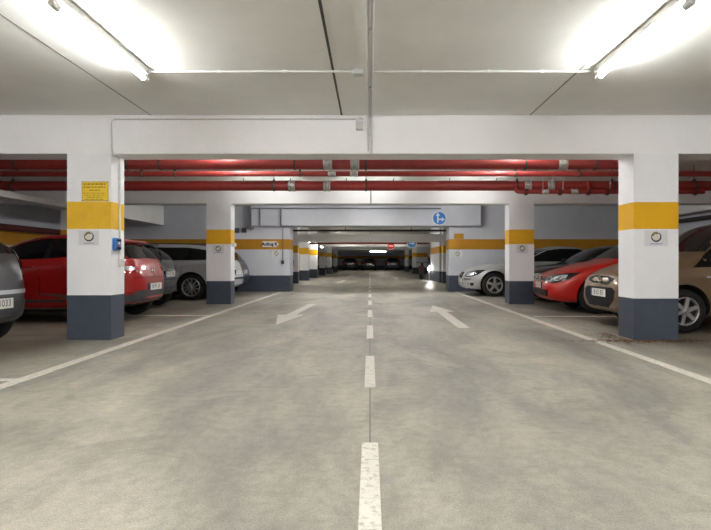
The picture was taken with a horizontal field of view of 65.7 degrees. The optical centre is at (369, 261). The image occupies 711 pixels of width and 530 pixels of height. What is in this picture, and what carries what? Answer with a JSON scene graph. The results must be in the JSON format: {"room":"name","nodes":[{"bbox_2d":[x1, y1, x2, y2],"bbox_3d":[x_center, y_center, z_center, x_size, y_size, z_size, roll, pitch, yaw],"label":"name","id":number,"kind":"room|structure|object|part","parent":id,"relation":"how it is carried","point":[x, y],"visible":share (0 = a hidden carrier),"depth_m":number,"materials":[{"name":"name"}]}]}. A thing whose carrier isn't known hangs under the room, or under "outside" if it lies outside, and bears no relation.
{"room":"parking garage","nodes":[
{"label":"parking garage","id":0,"kind":"room"},
{"bbox_2d":[0,205,60,246],"bbox_3d":[-8.650,-0.420,30.500,0.300,2.740,75.000,0,0,0],"label":"wall","id":1,"kind":"structure","parent":0,"point":[23,215],"depth_m":13.57,"materials":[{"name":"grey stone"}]},
{"bbox_2d":[0,223,60,234],"bbox_3d":[-8.360,-0.800,12.350,0.150,0.150,10.300,0,0,0],"label":"pipe","id":2,"kind":"object","parent":1,"relation":"attached to","point":[9,227],"visible":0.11,"depth_m":13.39,"materials":[{"name":"metal"}]},
{"bbox_2d":[124,206,292,291],"bbox_3d":[-5.530,-0.420,17.950,5.940,2.740,0.700,0,0,0],"label":"wall","id":3,"kind":"structure","parent":0,"point":[182,224],"depth_m":17.60,"materials":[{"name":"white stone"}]},
{"bbox_2d":[262,241,278,246],"bbox_3d":[-3.190,-0.571,17.589,0.556,0.182,0.022,0,0,0],"label":"direction sign","id":4,"kind":"object","parent":3,"relation":"attached to","point":[264,243],"visible":1,"depth_m":17.58,"materials":[{"name":"white plastic"}]},
{"bbox_2d":[273,251,278,256],"bbox_3d":[-2.992,-0.260,17.596,0.192,0.200,0.008,0,0,0],"label":"sign","id":5,"kind":"object","parent":3,"relation":"attached to","point":[275,253],"visible":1,"depth_m":17.59,"materials":[{"name":"white plastic"}]},
{"bbox_2d":[0,270,710,529],"bbox_3d":[0.000,1.098,30.500,17.600,0.304,75.600,0,0,0],"label":"floor","id":6,"kind":"structure","parent":0,"point":[234,419],"depth_m":3.36,"materials":[{"name":"concrete"}]},
{"bbox_2d":[0,378,17,381],"bbox_3d":[-5.430,0.948,4.420,5.140,0.004,0.100,0,0,0],"label":"bay","id":7,"kind":"object","parent":6,"relation":"on","point":[1,379],"visible":1,"depth_m":4.43,"materials":[{"name":"white paint"}]},
{"bbox_2d":[0,242,24,337],"bbox_3d":[-5.972,0.215,5.780,4.116,1.470,1.717,0,0,0],"label":"hatchback car","id":8,"kind":"object","parent":6,"relation":"on","point":[12,301],"visible":1,"depth_m":6.10,"materials":[{"name":"grey paint"}]},
{"bbox_2d":[12,249,24,279],"bbox_3d":[-4.107,0.027,6.410,0.138,0.369,0.347,0,0,-41],"label":"tail light","id":9,"kind":"object","parent":8,"relation":"attached to","point":[14,254],"depth_m":6.31,"materials":[{"name":"red"}]},
{"bbox_2d":[61,210,66,233],"bbox_3d":[-6.800,-0.185,12.625,0.400,2.270,0.350,0,0,0],"label":"pillar","id":10,"kind":"structure","parent":6,"relation":"on","point":[63,212],"depth_m":12.45,"materials":[{"name":"white paint"}]},
{"bbox_2d":[9,234,163,313],"bbox_3d":[-5.622,0.166,9.280,4.016,1.568,2.011,0,0,0],"label":"hatchback car","id":11,"kind":"object","parent":6,"relation":"on","point":[43,259],"visible":0.58,"depth_m":8.60,"materials":[{"name":"red paint"}]},
{"bbox_3d":[-4.990,-0.208,8.606,0.101,0.329,0.237,0,0,11],"label":"pillar trim","id":12,"kind":"part","parent":11,"relation":"part of","materials":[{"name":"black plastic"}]},
{"bbox_2d":[124,264,141,272],"bbox_3d":[-3.874,0.099,8.612,0.615,0.143,0.157,0,0,-40],"label":"tail light","id":13,"kind":"object","parent":11,"relation":"attached to","point":[128,268],"depth_m":8.67,"materials":[{"name":"red"}]},
{"bbox_2d":[67,154,123,339],"bbox_3d":[-3.422,-0.185,6.880,0.535,2.270,0.360,0,0,0],"label":"pillar","id":14,"kind":"structure","parent":6,"relation":"on","point":[95,280],"depth_m":6.70,"materials":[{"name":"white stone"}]},
{"bbox_2d":[79,230,98,244],"bbox_3d":[-3.420,-0.295,6.696,0.250,0.180,0.008,0,0,0],"label":"sign","id":15,"kind":"object","parent":14,"relation":"attached to","point":[86,237],"visible":1,"depth_m":6.70,"materials":[{"name":"white plastic"}]},
{"bbox_2d":[82,182,108,200],"bbox_3d":[-3.346,-0.860,6.696,0.325,0.240,0.008,0,0,0],"label":"notice sign","id":16,"kind":"object","parent":14,"relation":"attached to","point":[91,191],"visible":1,"depth_m":6.70,"materials":[{"name":"yellow"}]},
{"bbox_2d":[112,238,120,249],"bbox_3d":[-3.125,-0.220,6.800,0.060,0.150,0.150,0,0,0],"label":"station","id":17,"kind":"object","parent":14,"relation":"attached to","point":[116,242],"visible":1,"depth_m":6.74,"materials":[{"name":"blue plastic"}]},
{"bbox_2d":[112,155,120,258],"bbox_3d":[-3.143,-0.675,6.822,0.028,1.290,0.204,0,0,0],"label":"conduit","id":18,"kind":"object","parent":14,"relation":"attached to","point":[118,157],"visible":0.87,"depth_m":6.90,"materials":[{"name":"grey"}]},
{"bbox_2d":[118,259,124,266],"bbox_3d":[-3.127,0.010,6.930,0.056,0.100,0.090,0,0,0],"label":"light switch","id":19,"kind":"object","parent":14,"relation":"attached to","point":[121,262],"visible":1,"depth_m":6.89,"materials":[{"name":"grey plastic"}]},
{"bbox_2d":[22,315,207,315],"bbox_3d":[-5.430,0.948,9.750,5.140,0.004,0.100,0,0,0],"label":"bay","id":20,"kind":"object","parent":6,"relation":"on","point":[22,315],"visible":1,"depth_m":9.72,"materials":[{"name":"white paint"}]},
{"bbox_2d":[140,243,176,304],"bbox_3d":[-6.135,0.230,11.400,4.010,1.440,1.992,0,0,0],"label":"hatchback car","id":21,"kind":"object","parent":6,"relation":"on","point":[169,269],"visible":0.2,"depth_m":11.49,"materials":[{"name":"grey paint"}]},
{"bbox_2d":[148,243,243,299],"bbox_3d":[-5.795,0.231,14.580,4.611,1.439,2.076,0,0,0],"label":"estate car","id":22,"kind":"object","parent":6,"relation":"on","point":[189,261],"visible":0.27,"depth_m":13.78,"materials":[{"name":"grey paint"}]},
{"bbox_3d":[-5.049,-0.439,14.030,1.912,0.101,0.028,0,0,0],"label":"roof rail","id":23,"kind":"part","parent":22,"relation":"part of","materials":[{"name":"grey metal"}]},
{"bbox_2d":[206,203,234,303],"bbox_3d":[-3.415,-0.185,12.575,0.550,2.270,0.350,0,0,0],"label":"pillar","id":24,"kind":"structure","parent":6,"relation":"on","point":[220,217],"depth_m":12.40,"materials":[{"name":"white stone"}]},
{"bbox_2d":[212,245,223,253],"bbox_3d":[-3.421,-0.285,12.396,0.259,0.190,0.008,0,0,0],"label":"sign","id":25,"kind":"object","parent":24,"relation":"attached to","point":[216,249],"visible":1,"depth_m":12.39,"materials":[{"name":"white plastic"}]},
{"bbox_2d":[235,252,249,290],"bbox_3d":[-5.803,0.250,16.550,4.114,1.400,1.697,0,0,0],"label":"hatchback car","id":26,"kind":"object","parent":6,"relation":"on","point":[241,261],"visible":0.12,"depth_m":16.70,"materials":[{"name":"grey paint"}]},
{"bbox_2d":[293,227,298,282],"bbox_3d":[-3.330,-0.420,24.600,0.260,2.740,0.400,0,0,0],"label":"pillar","id":27,"kind":"structure","parent":6,"relation":"on","point":[295,234],"depth_m":24.40,"materials":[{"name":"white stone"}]},
{"bbox_2d":[299,227,308,280],"bbox_3d":[-3.390,-0.420,28.400,0.460,2.740,0.400,0,0,0],"label":"pillar","id":28,"kind":"structure","parent":6,"relation":"on","point":[303,246],"depth_m":28.20,"materials":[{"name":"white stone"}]},
{"bbox_2d":[309,232,317,277],"bbox_3d":[-3.370,-0.420,32.800,0.460,2.740,0.400,0,0,0],"label":"pillar","id":29,"kind":"structure","parent":6,"relation":"on","point":[313,248],"depth_m":32.60,"materials":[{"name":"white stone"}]},
{"bbox_2d":[319,247,324,274],"bbox_3d":[-3.485,-0.420,40.200,0.430,2.740,0.400,0,0,0],"label":"pillar","id":30,"kind":"structure","parent":6,"relation":"on","point":[321,250],"depth_m":40.00,"materials":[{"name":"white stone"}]},
{"bbox_2d":[326,247,331,273],"bbox_3d":[-3.300,-0.420,44.400,0.400,2.740,0.400,0,0,0],"label":"pillar","id":31,"kind":"structure","parent":6,"relation":"on","point":[328,249],"depth_m":44.20,"materials":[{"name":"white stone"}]},
{"bbox_2d":[333,250,336,271],"bbox_3d":[-3.375,-0.420,53.200,0.350,2.740,0.400,0,0,0],"label":"pillar","id":32,"kind":"structure","parent":6,"relation":"on","point":[334,251],"depth_m":52.99,"materials":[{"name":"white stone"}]},
{"bbox_2d":[342,258,358,269],"bbox_3d":[-2.263,0.220,63.045,1.974,1.460,4.110,0,0,0],"label":"parked car","id":33,"kind":"object","parent":6,"relation":"on","point":[348,263],"visible":1,"depth_m":61.13,"materials":[{"name":"black paint"}]},
{"bbox_2d":[361,258,377,269],"bbox_3d":[-0.111,0.220,63.045,1.974,1.460,4.110,0,0,0],"label":"parked car","id":34,"kind":"object","parent":6,"relation":"on","point":[367,263],"visible":0.99,"depth_m":61.10,"materials":[{"name":"black paint"}]},
{"bbox_2d":[384,258,400,269],"bbox_3d":[2.551,0.220,63.045,1.974,1.460,4.110,0,0,0],"label":"parked car","id":35,"kind":"object","parent":6,"relation":"on","point":[391,263],"visible":1,"depth_m":61.13,"materials":[{"name":"blue paint"}]},
{"bbox_2d":[405,250,408,271],"bbox_3d":[3.625,-0.420,54.200,0.350,2.740,0.400,0,0,0],"label":"pillar","id":36,"kind":"structure","parent":6,"relation":"on","point":[406,251],"depth_m":54.00,"materials":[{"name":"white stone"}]},
{"bbox_2d":[412,247,415,273],"bbox_3d":[3.560,-0.420,44.200,0.320,2.740,0.400,0,0,0],"label":"pillar","id":37,"kind":"structure","parent":6,"relation":"on","point":[414,248],"depth_m":44.00,"materials":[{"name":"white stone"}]},
{"bbox_2d":[416,262,427,279],"bbox_3d":[2.809,0.476,30.025,0.658,0.948,1.650,0,0,0],"label":"motorcycle","id":38,"kind":"object","parent":6,"relation":"on","point":[421,267],"visible":1,"depth_m":29.71,"materials":[{"name":"black metal"}]},
{"bbox_2d":[428,228,430,279],"bbox_3d":[3.078,-0.420,28.585,0.239,2.740,0.270,0,0,0],"label":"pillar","id":39,"kind":"structure","parent":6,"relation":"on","point":[429,267],"depth_m":28.59,"materials":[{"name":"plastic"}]},
{"bbox_2d":[441,227,445,282],"bbox_3d":[3.330,-0.420,24.650,0.200,2.740,0.400,0,0,0],"label":"pillar","id":40,"kind":"structure","parent":6,"relation":"on","point":[443,244],"depth_m":24.45,"materials":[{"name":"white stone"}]},
{"bbox_2d":[298,234,445,241],"bbox_3d":[0.130,-1.065,24.635,6.660,0.350,0.430,0,0,0],"label":"beam","id":41,"kind":"structure","parent":40,"relation":"attached to","point":[301,237],"depth_m":24.42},
{"bbox_2d":[505,203,533,303],"bbox_3d":[3.420,-0.185,12.600,0.560,2.270,0.400,0,0,0],"label":"pillar","id":42,"kind":"structure","parent":6,"relation":"on","point":[519,217],"depth_m":12.40,"materials":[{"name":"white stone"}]},
{"bbox_2d":[517,245,527,252],"bbox_3d":[3.433,-0.295,12.396,0.259,0.190,0.008,0,0,0],"label":"sign","id":43,"kind":"object","parent":42,"relation":"attached to","point":[520,248],"visible":1,"depth_m":12.39,"materials":[{"name":"white plastic"}]},
{"bbox_2d":[458,246,584,296],"bbox_3d":[4.912,0.250,15.850,4.616,1.400,2.076,0,0,0],"label":"car","id":44,"kind":"object","parent":6,"relation":"on","point":[489,279],"visible":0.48,"depth_m":15.11,"materials":[{"name":"silver metal"}]},
{"bbox_2d":[532,245,617,313],"bbox_3d":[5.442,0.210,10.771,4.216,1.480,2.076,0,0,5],"label":"hatchback car","id":45,"kind":"object","parent":6,"relation":"on","point":[564,284],"visible":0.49,"depth_m":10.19,"materials":[{"name":"red paint"}]},
{"bbox_2d":[534,276,546,280],"bbox_3d":[3.402,0.326,10.947,0.151,0.089,0.897,0,0,0],"label":"grille","id":46,"kind":"object","parent":45,"relation":"attached to","point":[538,278],"depth_m":10.89,"materials":[{"name":"red paint"}]},
{"bbox_2d":[534,316,616,316],"bbox_3d":[5.430,0.948,9.600,5.140,0.004,0.100,0,0,0],"label":"bay","id":47,"kind":"object","parent":6,"relation":"on","point":[534,316],"visible":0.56,"depth_m":9.55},
{"bbox_2d":[490,304,705,352],"bbox_3d":[3.546,0.941,8.953,3.281,0.005,6.714,0,0,0],"label":"leaf litter","id":48,"kind":"object","parent":6,"relation":"on","point":[650,341],"visible":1,"depth_m":6.60,"materials":[{"name":"brown plant"}]},
{"bbox_2d":[584,224,710,332],"bbox_3d":[5.452,0.160,8.200,4.116,1.580,2.058,0,0,0],"label":"compact car","id":49,"kind":"object","parent":6,"relation":"on","point":[694,245],"visible":0.51,"depth_m":7.47,"materials":[{"name":"brown metal"}]},
{"bbox_2d":[585,285,614,307],"bbox_3d":[3.419,0.510,8.200,0.029,0.290,1.041,0,0,0],"label":"grille","id":50,"kind":"object","parent":49,"relation":"attached to","point":[599,296],"depth_m":8.12,"materials":[{"name":"black plastic"}]},
{"bbox_2d":[589,275,613,283],"bbox_3d":[3.444,0.259,8.200,0.052,0.115,0.880,0,0,0],"label":"headlight assembly","id":51,"kind":"object","parent":49,"relation":"attached to","point":[593,279],"depth_m":8.15,"materials":[{"name":"clear glass"}]},
{"bbox_2d":[618,154,677,339],"bbox_3d":[3.487,-0.185,6.910,0.542,2.270,0.420,0,0,0],"label":"pillar","id":52,"kind":"structure","parent":6,"relation":"on","point":[647,183],"depth_m":6.70,"materials":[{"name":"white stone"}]},
{"bbox_2d":[645,230,667,245],"bbox_3d":[3.484,-0.290,6.696,0.280,0.190,0.008,0,0,0],"label":"sign","id":53,"kind":"object","parent":52,"relation":"attached to","point":[652,237],"visible":1,"depth_m":6.70,"materials":[{"name":"white"}]},
{"bbox_2d":[0,0,710,247],"bbox_3d":[0.000,-1.940,30.500,17.600,0.300,75.600,0,0,0],"label":"ceiling","id":54,"kind":"structure","parent":0,"point":[669,73],"depth_m":4.89,"materials":[{"name":"paint"}]},
{"bbox_2d":[0,14,149,114],"bbox_3d":[-2.670,-1.794,-0.150,0.012,0.013,13.700,0,0,0],"label":"trim","id":55,"kind":"structure","parent":54,"relation":"attached to","point":[0,14],"depth_m":4.81,"materials":[{"name":"grey metal"}]},
{"bbox_2d":[0,190,163,224],"bbox_3d":[-6.800,-1.485,12.350,0.400,0.610,10.500,0,0,0],"label":"beam","id":56,"kind":"structure","parent":54,"relation":"attached to","point":[144,214],"depth_m":15.03,"materials":[{"name":"paint"}]},
{"bbox_2d":[47,0,148,82],"bbox_3d":[-2.080,-1.726,4.350,0.068,0.125,1.550,0,0,0],"label":"lamp","id":57,"kind":"object","parent":54,"relation":"attached to","point":[68,9],"visible":1,"depth_m":4.19,"materials":[{"name":"grey"}]},
{"bbox_2d":[47,0,61,11],"bbox_3d":[-2.080,-1.712,3.620,0.052,0.096,0.090,0,0,0],"label":"socket","id":58,"kind":"object","parent":57,"relation":"attached to","point":[54,4],"depth_m":3.61,"materials":[{"name":"grey plastic"}]},
{"bbox_2d":[140,74,148,82],"bbox_3d":[-2.080,-1.712,5.080,0.052,0.096,0.090,0,0,0],"label":"socket","id":59,"kind":"object","parent":57,"relation":"attached to","point":[144,79],"depth_m":5.06,"materials":[{"name":"grey plastic"}]},
{"bbox_2d":[149,70,352,72],"bbox_3d":[-1.105,-1.774,5.120,1.890,0.028,0.028,0,0,0],"label":"conduit","id":60,"kind":"object","parent":54,"relation":"attached to","point":[150,71],"visible":1,"depth_m":5.11,"materials":[{"name":"grey"}]},
{"bbox_2d":[232,178,301,180],"bbox_3d":[-2.200,-1.702,11.750,1.540,0.176,0.068,0,0,0],"label":"lamp","id":61,"kind":"object","parent":54,"relation":"hanging from","point":[243,178],"visible":0.15,"depth_m":11.71,"materials":[{"name":"grey metal"}]},
{"bbox_2d":[0,160,617,170],"bbox_3d":[-2.415,-1.546,7.757,12.070,0.488,0.314,0,0,0],"label":"pipe","id":62,"kind":"object","parent":54,"relation":"hanging from","point":[331,165],"visible":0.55,"depth_m":7.75,"materials":[{"name":"red metal"}]},
{"bbox_2d":[318,0,341,114],"bbox_3d":[-0.345,-1.794,-0.150,0.022,0.013,13.700,0,0,0],"label":"trim","id":63,"kind":"structure","parent":54,"relation":"attached to","point":[319,1],"depth_m":4.60,"materials":[{"name":"grey metal"}]},
{"bbox_2d":[0,115,710,159],"bbox_3d":[0.000,-1.555,6.900,17.000,0.470,0.400,0,0,0],"label":"beam","id":64,"kind":"structure","parent":54,"relation":"attached to","point":[22,137],"depth_m":6.70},
{"bbox_2d":[111,117,355,155],"bbox_3d":[-1.658,-1.522,6.684,2.977,0.464,0.028,0,0,0],"label":"conduit","id":65,"kind":"object","parent":64,"relation":"attached to","point":[138,118],"visible":1,"depth_m":6.67,"materials":[{"name":"grey"}]},
{"bbox_2d":[356,117,363,130],"bbox_3d":[-0.122,-1.681,6.668,0.095,0.162,0.065,0,0,0],"label":"junction box","id":66,"kind":"object","parent":64,"relation":"attached to","point":[359,124],"visible":1,"depth_m":6.63,"materials":[{"name":"grey plastic"}]},
{"bbox_2d":[0,191,710,204],"bbox_3d":[0.000,-1.555,12.600,17.000,0.470,0.400,0,0,0],"label":"beam","id":67,"kind":"structure","parent":54,"relation":"attached to","point":[130,197],"depth_m":12.40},
{"bbox_2d":[0,179,710,194],"bbox_3d":[-0.075,-1.495,10.016,16.750,0.590,0.336,0,0,0],"label":"pipe","id":68,"kind":"object","parent":54,"relation":"hanging from","point":[693,187],"visible":0.95,"depth_m":10.00,"materials":[{"name":"red metal"}]},
{"bbox_2d":[0,170,710,176],"bbox_3d":[-0.075,-1.568,8.696,16.750,0.444,0.108,0,0,0],"label":"pipe","id":69,"kind":"object","parent":54,"relation":"hanging from","point":[141,173],"visible":0.86,"depth_m":8.66,"materials":[{"name":"red metal"}]},
{"bbox_2d":[353,68,363,76],"bbox_3d":[-0.110,-1.765,5.120,0.100,0.050,0.100,0,0,0],"label":"junction box","id":70,"kind":"object","parent":54,"relation":"attached to","point":[357,72],"visible":1,"depth_m":5.07,"materials":[{"name":"grey plastic"}]},
{"bbox_2d":[251,206,480,226],"bbox_3d":[-0.130,-1.468,17.840,7.260,0.635,0.920,0,0,0],"label":"ceiling beam","id":71,"kind":"structure","parent":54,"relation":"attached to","point":[456,215],"depth_m":17.38,"materials":[{"name":"white paint"}]},
{"bbox_2d":[250,208,440,226],"bbox_3d":[-0.768,-1.416,17.352,6.019,0.594,0.044,0,0,0],"label":"conduit","id":72,"kind":"object","parent":71,"relation":"attached to","point":[250,208],"visible":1,"depth_m":17.33,"materials":[{"name":"grey metal"}]},
{"bbox_2d":[432,211,446,225],"bbox_3d":[2.187,-1.379,17.351,0.464,0.464,0.018,0,0,0],"label":"road sign","id":73,"kind":"object","parent":71,"relation":"attached to","point":[439,218],"visible":1,"depth_m":17.34,"materials":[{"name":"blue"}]},
{"bbox_2d":[309,242,428,243],"bbox_3d":[-0.300,-1.378,30.000,7.400,0.824,0.110,0,0,0],"label":"pipe","id":74,"kind":"object","parent":54,"relation":"hanging from","point":[310,242],"visible":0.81,"depth_m":29.95,"materials":[{"name":"red metal"}]},
{"bbox_2d":[293,227,445,231],"bbox_3d":[0.000,-1.450,20.000,7.200,0.680,0.160,0,0,0],"label":"cable tray","id":75,"kind":"object","parent":54,"relation":"hanging from","point":[345,230],"visible":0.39,"depth_m":19.99,"materials":[{"name":"grey metal"}]},
{"bbox_2d":[365,0,374,154],"bbox_3d":[0.000,-1.544,-0.101,0.062,0.488,13.599,0,0,0],"label":"conduit","id":76,"kind":"object","parent":54,"relation":"attached to","point":[368,29],"visible":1,"depth_m":4.84,"materials":[{"name":"grey metal"}]},
{"bbox_2d":[335,178,404,180],"bbox_3d":[0.000,-1.702,11.750,1.540,0.176,0.068,0,0,0],"label":"lamp","id":77,"kind":"object","parent":54,"relation":"hanging from","point":[346,178],"visible":0.2,"depth_m":11.71,"materials":[{"name":"grey metal"}]},
{"bbox_2d":[438,178,507,180],"bbox_3d":[2.200,-1.702,11.750,1.540,0.176,0.068,0,0,0],"label":"lamp","id":78,"kind":"object","parent":54,"relation":"hanging from","point":[449,178],"visible":0.15,"depth_m":11.71,"materials":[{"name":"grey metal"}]},
{"bbox_2d":[374,70,590,72],"bbox_3d":[1.045,-1.774,5.120,2.010,0.028,0.028,0,0,0],"label":"conduit","id":79,"kind":"object","parent":54,"relation":"attached to","point":[375,71],"visible":1,"depth_m":5.11,"materials":[{"name":"grey"}]},
{"bbox_2d":[530,0,655,114],"bbox_3d":[1.950,-1.794,-0.150,0.014,0.013,13.700,0,0,0],"label":"trim","id":80,"kind":"structure","parent":54,"relation":"attached to","point":[648,6],"depth_m":4.60,"materials":[{"name":"grey metal"}]},
{"bbox_2d":[595,0,695,80],"bbox_3d":[2.090,-1.726,4.310,0.068,0.125,1.510,0,0,0],"label":"lamp","id":81,"kind":"object","parent":54,"relation":"attached to","point":[671,10],"visible":1,"depth_m":4.17,"materials":[{"name":"grey"}]},
{"bbox_2d":[595,71,603,80],"bbox_3d":[2.090,-1.712,5.020,0.052,0.096,0.090,0,0,0],"label":"socket","id":82,"kind":"object","parent":81,"relation":"attached to","point":[598,76],"depth_m":5.00,"materials":[{"name":"grey plastic"}]},
{"bbox_2d":[681,0,695,10],"bbox_3d":[2.090,-1.712,3.600,0.052,0.096,0.090,0,0,0],"label":"socket","id":83,"kind":"object","parent":81,"relation":"attached to","point":[688,4],"depth_m":3.60,"materials":[{"name":"grey plastic"}]},
{"bbox_2d":[678,205,710,216],"bbox_3d":[8.300,-1.520,12.350,0.400,0.540,10.500,0,0,0],"label":"beam","id":84,"kind":"structure","parent":54,"relation":"attached to","point":[683,210],"depth_m":13.89,"materials":[{"name":"paint"}]},
{"bbox_2d":[332,247,411,249],"bbox_3d":[0.055,-1.175,46.200,7.490,0.350,0.400,0,0,0],"label":"beam","id":85,"kind":"structure","parent":0,"point":[333,248],"depth_m":46.00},
{"bbox_2d":[318,244,427,246],"bbox_3d":[0.055,-1.130,36.200,7.490,0.240,0.400,0,0,0],"label":"beam","id":86,"kind":"structure","parent":0,"point":[323,245],"depth_m":36.00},
{"bbox_2d":[387,244,394,249],"bbox_3d":[1.375,-1.047,35.991,0.500,0.500,0.018,0,0,0],"label":"road sign","id":87,"kind":"object","parent":86,"relation":"attached to","point":[390,246],"visible":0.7,"depth_m":35.98,"materials":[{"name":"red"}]},
{"bbox_2d":[318,248,428,269],"bbox_3d":[0.000,-0.420,68.150,17.600,2.740,0.300,0,0,0],"label":"wall","id":88,"kind":"structure","parent":0,"point":[359,255],"depth_m":68.00,"materials":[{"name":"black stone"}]},
{"bbox_2d":[370,250,386,251],"bbox_3d":[0.750,-1.007,51.000,1.590,0.125,0.068,0,0,0],"label":"lamp","id":89,"kind":"object","parent":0,"point":[370,250],"visible":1,"depth_m":50.98,"materials":[{"name":"grey plastic"}]},
{"bbox_2d":[407,242,416,247],"bbox_3d":[2.138,-0.957,27.991,0.500,0.500,0.018,0,0,0],"label":"road sign","id":90,"kind":"object","parent":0,"point":[410,244],"visible":0.61,"depth_m":27.99,"materials":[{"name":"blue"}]},
{"bbox_2d":[416,247,426,273],"bbox_3d":[4.160,-0.420,44.200,0.880,2.740,0.400,0,0,0],"label":"wall","id":91,"kind":"structure","parent":0,"point":[421,252],"depth_m":44.00,"materials":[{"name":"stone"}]},
{"bbox_2d":[430,227,440,282],"bbox_3d":[3.390,-0.420,27.100,0.420,2.740,3.800,0,0,0],"label":"wall partition","id":92,"kind":"structure","parent":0,"point":[435,247],"depth_m":26.70,"materials":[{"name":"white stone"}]},
{"bbox_2d":[446,206,617,291],"bbox_3d":[5.515,-0.420,17.950,5.970,2.740,0.700,0,0,0],"label":"wall","id":93,"kind":"structure","parent":0,"point":[583,227],"depth_m":17.60,"materials":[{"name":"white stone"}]},
{"bbox_2d":[455,251,459,256],"bbox_3d":[2.800,-0.250,17.596,0.160,0.200,0.008,0,0,0],"label":"sign","id":94,"kind":"object","parent":93,"relation":"attached to","point":[457,253],"visible":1,"depth_m":17.59,"materials":[{"name":"white"}]},
{"bbox_2d":[454,234,463,238],"bbox_3d":[2.840,-0.822,17.590,0.304,0.174,0.020,0,0,0],"label":"plate","id":95,"kind":"object","parent":93,"relation":"attached to","point":[456,236],"visible":1,"depth_m":17.58,"materials":[{"name":"orange"}]},
{"bbox_2d":[678,212,710,234],"bbox_3d":[8.650,-0.420,30.500,0.300,2.740,75.000,0,0,0],"label":"wall","id":96,"kind":"structure","parent":0,"point":[682,227],"depth_m":14.54,"materials":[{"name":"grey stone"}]},
{"bbox_2d":[678,215,710,222],"bbox_3d":[8.400,-1.110,12.350,0.109,0.109,10.300,0,0,0],"label":"pipe","id":97,"kind":"object","parent":96,"relation":"attached to","point":[706,217],"visible":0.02,"depth_m":14.14,"materials":[{"name":"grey metal"}]}
]}

